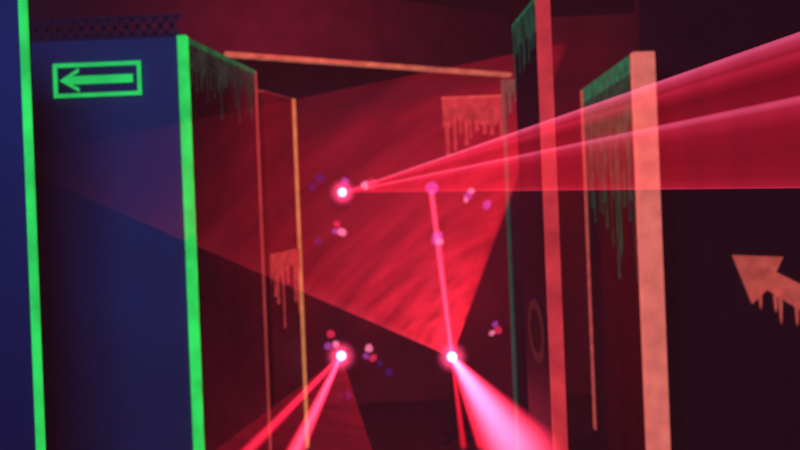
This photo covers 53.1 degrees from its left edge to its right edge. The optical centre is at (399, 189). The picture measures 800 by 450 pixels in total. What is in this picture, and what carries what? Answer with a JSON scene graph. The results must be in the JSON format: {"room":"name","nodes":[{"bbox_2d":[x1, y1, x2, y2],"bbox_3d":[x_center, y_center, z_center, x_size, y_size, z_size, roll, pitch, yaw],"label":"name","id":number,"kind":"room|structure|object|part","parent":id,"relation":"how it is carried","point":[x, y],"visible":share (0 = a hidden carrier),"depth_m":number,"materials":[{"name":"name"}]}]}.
{"room":"laser tag arena","nodes":[
{"label":"laser tag arena","id":0,"kind":"room"},
{"bbox_2d":[231,14,636,404],"bbox_3d":[0.008,0.200,7.250,8.400,3.400,0.100,-2,0,0],"label":"wall","id":1,"kind":"structure","parent":0,"point":[382,284],"depth_m":7.20,"materials":[{"name":"paint"}]},
{"bbox_2d":[308,183,315,190],"bbox_3d":[-0.790,-0.026,7.189,0.071,0.069,0.009,-2,0,0],"label":"dot","id":2,"kind":"object","parent":1,"relation":"attached to","point":[311,186],"visible":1,"depth_m":7.19,"materials":[{"name":"purple"}]},
{"bbox_2d":[314,237,321,244],"bbox_3d":[-0.737,0.459,7.190,0.064,0.074,0.009,-2,0,0],"label":"dot","id":3,"kind":"object","parent":1,"relation":"attached to","point":[317,240],"visible":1,"depth_m":7.19,"materials":[{"name":"purple"}]},
{"bbox_2d":[315,173,324,182],"bbox_3d":[-0.719,-0.109,7.192,0.098,0.088,0.011,-2,0,1],"label":"dot","id":4,"kind":"object","parent":1,"relation":"attached to","point":[319,178],"visible":1,"depth_m":7.19,"materials":[{"name":"purple"}]},
{"bbox_2d":[324,342,331,349],"bbox_3d":[-0.647,1.401,7.189,0.069,0.065,0.008,-2,0,-3],"label":"dot","id":5,"kind":"object","parent":1,"relation":"attached to","point":[328,345],"visible":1,"depth_m":7.19,"materials":[{"name":"purple"}]},
{"bbox_2d":[327,330,334,337],"bbox_3d":[-0.620,1.294,7.190,0.077,0.073,0.009,-2,0,2],"label":"dot","id":6,"kind":"object","parent":1,"relation":"attached to","point":[330,334],"visible":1,"depth_m":7.19,"materials":[{"name":"red"}]},
{"bbox_2d":[333,341,338,346],"bbox_3d":[-0.575,1.384,7.189,0.061,0.061,0.008,-2,0,3],"label":"dot","id":7,"kind":"object","parent":1,"relation":"attached to","point":[335,343],"visible":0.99,"depth_m":7.19,"materials":[{"name":"pink"}]},
{"bbox_2d":[334,221,339,226],"bbox_3d":[-0.567,0.307,7.192,0.056,0.058,0.006,-2,0,0],"label":"dot","id":8,"kind":"object","parent":1,"relation":"attached to","point":[336,223],"visible":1,"depth_m":7.19,"materials":[{"name":"red"}]},
{"bbox_2d":[332,185,350,205],"bbox_3d":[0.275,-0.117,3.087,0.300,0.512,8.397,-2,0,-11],"label":"projector","id":9,"kind":"object","parent":1,"relation":"attached to","point":[342,194],"visible":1,"depth_m":6.98,"materials":[{"name":"black metal"}]},
{"bbox_3d":[-0.513,0.091,7.195,0.100,0.100,0.010,-2,0,0],"label":"wall plate","id":10,"kind":"part","parent":9,"relation":"part of","materials":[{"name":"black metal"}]},
{"bbox_2d":[337,228,345,235],"bbox_3d":[-0.523,0.377,7.190,0.084,0.075,0.009,-2,0,-2],"label":"dot","id":11,"kind":"object","parent":1,"relation":"attached to","point":[342,232],"visible":1,"depth_m":7.19,"materials":[{"name":"pink"}]},
{"bbox_2d":[341,177,348,183],"bbox_3d":[-0.494,-0.080,7.192,0.070,0.066,0.008,-2,0,1],"label":"dot","id":12,"kind":"object","parent":1,"relation":"attached to","point":[345,180],"visible":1,"depth_m":7.19,"materials":[{"name":"pink"}]},
{"bbox_2d":[340,391,351,399],"bbox_3d":[-0.486,1.843,7.192,0.102,0.081,0.012,-2,0,0],"label":"dot","id":13,"kind":"object","parent":1,"relation":"attached to","point":[348,394],"visible":0.62,"depth_m":7.19,"materials":[{"name":"purple"}]},
{"bbox_2d":[361,181,368,188],"bbox_3d":[-0.305,-0.045,7.191,0.096,0.080,0.008,-2,0,0],"label":"dot","id":14,"kind":"object","parent":1,"relation":"attached to","point":[364,185],"visible":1,"depth_m":7.19,"materials":[{"name":"pink"}]},
{"bbox_2d":[365,344,372,351],"bbox_3d":[-0.278,1.422,7.192,0.072,0.074,0.009,-2,0,2],"label":"dot","id":15,"kind":"object","parent":1,"relation":"attached to","point":[368,348],"visible":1,"depth_m":7.19,"materials":[{"name":"pink"}]},
{"bbox_2d":[367,178,376,188],"bbox_3d":[-0.253,-0.054,7.189,0.100,0.100,0.012,-2,0,2],"label":"dot","id":16,"kind":"object","parent":1,"relation":"attached to","point":[372,184],"visible":1,"depth_m":7.18,"materials":[{"name":"red"}]},
{"bbox_2d":[369,354,375,361],"bbox_3d":[-0.243,1.512,7.190,0.068,0.068,0.007,-2,0,1],"label":"dot","id":17,"kind":"object","parent":1,"relation":"attached to","point":[372,358],"visible":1,"depth_m":7.19,"materials":[{"name":"red"}]},
{"bbox_2d":[385,368,391,376],"bbox_3d":[-0.101,1.637,7.192,0.061,0.081,0.007,-2,0,1],"label":"dot","id":18,"kind":"object","parent":1,"relation":"attached to","point":[388,371],"visible":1,"depth_m":7.19,"materials":[{"name":"purple"}]},
{"bbox_2d":[425,182,437,194],"bbox_3d":[0.285,-0.017,7.192,0.118,0.118,0.014,-2,0,-3],"label":"dot","id":19,"kind":"object","parent":1,"relation":"attached to","point":[429,187],"visible":1,"depth_m":7.19,"materials":[{"name":"pink"}]},
{"bbox_2d":[432,231,442,244],"bbox_3d":[0.335,0.435,7.192,0.105,0.123,0.013,-2,0,-1],"label":"dot","id":20,"kind":"object","parent":1,"relation":"attached to","point":[436,235],"visible":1,"depth_m":7.19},
{"bbox_2d":[436,238,442,244],"bbox_3d":[0.352,0.459,7.189,0.073,0.067,0.010,-2,0,-1],"label":"dot","id":21,"kind":"object","parent":1,"relation":"attached to","point":[439,241],"visible":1,"depth_m":7.19,"materials":[{"name":"pink"}]},
{"bbox_2d":[306,394,608,449],"bbox_3d":[0.078,1.948,3.000,8.400,0.100,9.000,-2,0,0],"label":"floor","id":22,"kind":"structure","parent":0,"point":[397,425],"depth_m":6.37,"materials":[{"name":"carpet"}]},
{"bbox_2d":[0,0,46,449],"bbox_3d":[-1.875,0.670,2.625,1.400,2.610,0.050,-2,0,0],"label":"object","id":23,"kind":"structure","parent":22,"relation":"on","point":[17,415],"depth_m":2.60,"materials":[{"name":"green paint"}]},
{"bbox_2d":[18,0,45,449],"bbox_3d":[-1.177,0.641,2.604,0.024,2.613,0.020,-2,0,0],"label":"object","id":24,"kind":"structure","parent":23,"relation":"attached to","point":[22,4],"depth_m":2.59,"materials":[{"name":"green paint"}]},
{"bbox_2d":[31,37,192,449],"bbox_3d":[-1.687,0.663,3.525,1.575,2.610,0.050,-2,0,0],"label":"wall","id":25,"kind":"structure","parent":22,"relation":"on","point":[116,352],"depth_m":3.50,"materials":[{"name":"blue paint"}]},
{"bbox_2d":[52,60,142,98],"bbox_3d":[-1.318,-0.482,3.491,0.384,0.150,0.017,-2,0,0],"label":"arrow sign","id":26,"kind":"object","parent":25,"relation":"attached to","point":[115,78],"visible":1,"depth_m":3.48,"materials":[{"name":"green"}]},
{"bbox_2d":[30,14,181,42],"bbox_3d":[-1.719,-0.694,3.522,1.520,0.101,0.004,-2,0,0],"label":"netting","id":27,"kind":"object","parent":25,"relation":"attached to","point":[154,34],"visible":0.81,"depth_m":3.52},
{"bbox_2d":[189,65,268,449],"bbox_3d":[-0.863,0.630,4.048,0.050,2.610,1.077,-2,0,7],"label":"wall","id":28,"kind":"structure","parent":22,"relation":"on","point":[225,164],"depth_m":4.00,"materials":[{"name":"red paint"}]},
{"bbox_2d":[177,35,204,449],"bbox_3d":[-0.902,0.630,3.512,0.040,2.614,0.040,-2,0,0],"label":"trim","id":29,"kind":"structure","parent":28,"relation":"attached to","point":[182,40],"depth_m":3.49,"materials":[{"name":"green paint"}]},
{"bbox_2d":[188,38,254,74],"bbox_3d":[-0.912,-0.667,4.053,0.055,0.026,1.027,-2,0,7],"label":"trim","id":30,"kind":"structure","parent":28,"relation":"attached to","point":[190,41],"depth_m":3.97,"materials":[{"name":"green paint"}]},
{"bbox_2d":[188,44,255,122],"bbox_3d":[-0.883,-0.507,4.046,0.003,0.315,1.040,-2,0,7],"label":"drip","id":31,"kind":"object","parent":28,"relation":"attached to","point":[200,60],"visible":0.94,"depth_m":3.98,"materials":[{"name":"green paint"}]},
{"bbox_2d":[255,71,271,449],"bbox_3d":[-0.804,0.626,4.579,0.060,2.614,0.050,-2,0,8],"label":"trim","id":32,"kind":"structure","parent":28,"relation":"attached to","point":[256,90],"depth_m":4.57,"materials":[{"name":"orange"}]},
{"bbox_2d":[258,91,305,449],"bbox_3d":[-0.832,0.629,5.705,0.050,2.610,0.615,-2,0,13],"label":"wall","id":33,"kind":"structure","parent":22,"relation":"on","point":[275,113],"depth_m":5.61,"materials":[{"name":"red paint"}]},
{"bbox_2d":[258,90,290,98],"bbox_3d":[-0.889,-0.670,5.696,0.055,0.014,0.594,-2,0,13],"label":"trim","id":34,"kind":"structure","parent":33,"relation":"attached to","point":[258,90],"depth_m":5.52,"materials":[{"name":"red"}]},
{"bbox_2d":[270,248,300,327],"bbox_3d":[-0.801,0.702,5.682,0.003,0.538,0.580,-2,0,13],"label":"drip","id":35,"kind":"object","parent":33,"relation":"attached to","point":[280,261],"visible":1,"depth_m":5.64,"materials":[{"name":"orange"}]},
{"bbox_2d":[291,98,308,448],"bbox_3d":[-0.770,0.624,5.989,0.060,2.614,0.063,-2,0,17],"label":"trim","id":36,"kind":"structure","parent":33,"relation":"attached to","point":[293,100],"depth_m":5.98,"materials":[{"name":"brown"}]},
{"bbox_2d":[330,346,367,440],"bbox_3d":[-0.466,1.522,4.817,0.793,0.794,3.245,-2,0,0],"label":"projector","id":37,"kind":"object","parent":22,"relation":"on","point":[339,354],"visible":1,"depth_m":6.26,"materials":[{"name":"black metal"}]},
{"bbox_2d":[441,346,478,444],"bbox_3d":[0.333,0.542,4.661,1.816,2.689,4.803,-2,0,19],"label":"projector","id":38,"kind":"object","parent":22,"relation":"on","point":[450,355],"visible":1,"depth_m":6.06,"materials":[{"name":"black metal"}]},
{"bbox_2d":[441,99,513,421],"bbox_3d":[0.655,0.557,6.525,0.535,2.635,0.050,-2,0,0],"label":"wall","id":39,"kind":"structure","parent":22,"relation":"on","point":[477,246],"depth_m":6.50,"materials":[{"name":"paint"}]},
{"bbox_2d":[464,192,471,199],"bbox_3d":[0.551,0.049,6.492,0.073,0.065,0.009,-2,0,1],"label":"dot","id":40,"kind":"object","parent":39,"relation":"attached to","point":[468,195],"visible":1,"depth_m":6.49,"materials":[{"name":"pink"}]},
{"bbox_2d":[466,390,473,397],"bbox_3d":[0.569,1.657,6.490,0.070,0.068,0.007,-2,0,1],"label":"dot","id":41,"kind":"object","parent":39,"relation":"attached to","point":[469,393],"visible":1,"depth_m":6.49,"materials":[{"name":"pink"}]},
{"bbox_2d":[441,95,501,98],"bbox_3d":[0.603,-0.757,6.524,0.535,0.015,0.060,-2,0,0],"label":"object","id":42,"kind":"object","parent":39,"relation":"attached to","point":[482,95],"visible":0.56,"depth_m":6.49,"materials":[{"name":"red paint"}]},
{"bbox_2d":[468,188,474,193],"bbox_3d":[0.577,0.008,6.490,0.059,0.046,0.005,-2,0,-2],"label":"dot","id":43,"kind":"object","parent":39,"relation":"attached to","point":[470,190],"visible":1,"depth_m":6.49,"materials":[{"name":"pink"}]},
{"bbox_2d":[442,97,502,155],"bbox_3d":[0.615,-0.515,6.495,0.530,0.469,0.003,-2,0,0],"label":"drip","id":44,"kind":"object","parent":39,"relation":"attached to","point":[485,111],"visible":0.95,"depth_m":6.49,"materials":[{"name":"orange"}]},
{"bbox_2d":[483,200,490,209],"bbox_3d":[0.706,0.122,6.492,0.071,0.082,0.008,-2,0,1],"label":"dot","id":45,"kind":"object","parent":39,"relation":"attached to","point":[487,204],"visible":1,"depth_m":6.49,"materials":[{"name":"pink"}]},
{"bbox_2d":[494,326,501,333],"bbox_3d":[0.796,1.137,6.492,0.061,0.069,0.007,-2,0,1],"label":"dot","id":46,"kind":"object","parent":39,"relation":"attached to","point":[498,330],"visible":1,"depth_m":6.49,"materials":[{"name":"red"}]},
{"bbox_2d":[505,81,529,449],"bbox_3d":[0.881,0.560,5.385,0.285,2.610,0.050,-2,0,0],"label":"wall","id":47,"kind":"structure","parent":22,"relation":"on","point":[511,118],"depth_m":5.36,"materials":[{"name":"black paint"}]},
{"bbox_2d":[501,79,519,449],"bbox_3d":[0.744,0.564,5.384,0.018,2.614,0.060,-2,0,0],"label":"trim","id":48,"kind":"structure","parent":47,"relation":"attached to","point":[502,80],"depth_m":5.36,"materials":[{"name":"teal"}]},
{"bbox_2d":[505,79,515,112],"bbox_3d":[0.836,-0.619,5.356,0.250,0.250,0.003,-2,0,0],"label":"drip","id":49,"kind":"object","parent":47,"relation":"attached to","point":[510,83],"visible":0.2,"depth_m":5.36,"materials":[{"name":"teal"}]},
{"bbox_2d":[515,14,552,449],"bbox_3d":[0.584,0.572,3.280,0.045,2.610,0.560,-2,0,-1],"label":"wall","id":50,"kind":"structure","parent":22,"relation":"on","point":[527,91],"depth_m":3.28,"materials":[{"name":"black paint"}]},
{"bbox_2d":[512,0,534,27],"bbox_3d":[0.531,-0.719,3.296,0.050,0.035,0.550,-2,0,-1],"label":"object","id":51,"kind":"object","parent":50,"relation":"attached to","point":[532,1],"visible":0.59,"depth_m":3.27,"materials":[{"name":"green paint"}]},
{"bbox_2d":[512,2,535,87],"bbox_3d":[0.512,-0.585,3.310,0.003,0.272,0.500,-2,0,-1],"label":"drip","id":52,"kind":"object","parent":50,"relation":"attached to","point":[525,25],"visible":1,"depth_m":3.29,"materials":[{"name":"teal paint"}]},
{"bbox_2d":[528,299,544,362],"bbox_3d":[0.559,0.578,3.290,0.003,0.260,0.340,-2,0,-1],"label":"ring","id":53,"kind":"object","parent":50,"relation":"attached to","point":[533,304],"visible":1,"depth_m":3.25,"materials":[{"name":"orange paint"}]},
{"bbox_2d":[535,0,567,449],"bbox_3d":[0.587,0.570,3.009,0.052,2.614,0.030,-2,0,0],"label":"trim","id":54,"kind":"structure","parent":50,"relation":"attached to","point":[542,7],"depth_m":2.99,"materials":[{"name":"red"}]},
{"bbox_2d":[585,118,645,449],"bbox_3d":[1.443,0.538,5.348,0.070,2.610,1.703,-2,0,3],"label":"wall","id":55,"kind":"structure","parent":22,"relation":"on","point":[615,302],"depth_m":5.24,"materials":[{"name":"red paint"}]},
{"bbox_2d":[580,90,595,429],"bbox_3d":[1.460,0.535,6.168,0.030,2.614,0.060,-2,0,6],"label":"trim","id":56,"kind":"structure","parent":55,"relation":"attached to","point":[581,93],"depth_m":6.14,"materials":[{"name":"red paint"}]},
{"bbox_2d":[582,55,629,92],"bbox_3d":[1.388,-0.759,5.348,0.075,0.025,1.703,-2,0,3],"label":"trim","id":57,"kind":"structure","parent":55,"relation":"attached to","point":[627,58],"depth_m":5.17,"materials":[{"name":"green paint"}]},
{"bbox_2d":[583,60,630,132],"bbox_3d":[1.364,-0.548,5.341,0.003,0.414,1.620,-2,0,3],"label":"band","id":58,"kind":"object","parent":55,"relation":"attached to","point":[623,70],"visible":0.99,"depth_m":5.16,"materials":[{"name":"green paint"}]},
{"bbox_2d":[583,73,637,282],"bbox_3d":[1.383,-0.050,5.341,0.003,1.230,1.620,-2,0,3],"label":"drip","id":59,"kind":"object","parent":55,"relation":"attached to","point":[603,112],"visible":1,"depth_m":5.10,"materials":[{"name":"teal paint"}]},
{"bbox_2d":[630,51,670,449],"bbox_3d":[1.409,0.536,4.480,0.123,2.616,0.060,-2,0,0],"label":"trim","id":60,"kind":"structure","parent":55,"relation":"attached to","point":[642,64],"depth_m":4.45,"materials":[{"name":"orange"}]},
{"bbox_2d":[635,0,799,449],"bbox_3d":[2.800,0.188,4.930,2.580,3.200,0.060,-2,0,0],"label":"wall","id":61,"kind":"structure","parent":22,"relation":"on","point":[728,71],"depth_m":4.90,"materials":[{"name":"black paint"}]},
{"bbox_2d":[732,255,799,325],"bbox_3d":[2.339,0.635,4.893,0.597,0.499,0.003,-2,0,0],"label":"painted arrow","id":62,"kind":"object","parent":61,"relation":"attached to","point":[758,274],"visible":1,"depth_m":4.89,"materials":[{"name":"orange paint"}]},
{"bbox_2d":[404,0,634,18],"bbox_3d":[-0.062,-1.549,3.000,8.400,0.100,9.000,-2,0,0],"label":"ceiling","id":63,"kind":"structure","parent":0,"point":[513,8],"depth_m":6.76,"materials":[{"name":"paint"}]},
{"bbox_2d":[29,0,510,72],"bbox_3d":[-0.804,-1.204,5.751,4.364,0.530,0.050,-2,0,-36],"label":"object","id":64,"kind":"structure","parent":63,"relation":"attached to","point":[402,32],"depth_m":5.91,"materials":[{"name":"paint"}]},
{"bbox_2d":[223,51,511,76],"bbox_3d":[-0.122,-0.968,6.244,2.690,0.031,0.062,-2,0,-36],"label":"trim","id":65,"kind":"structure","parent":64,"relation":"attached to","point":[241,55],"depth_m":6.08,"materials":[{"name":"brown"}]}
]}

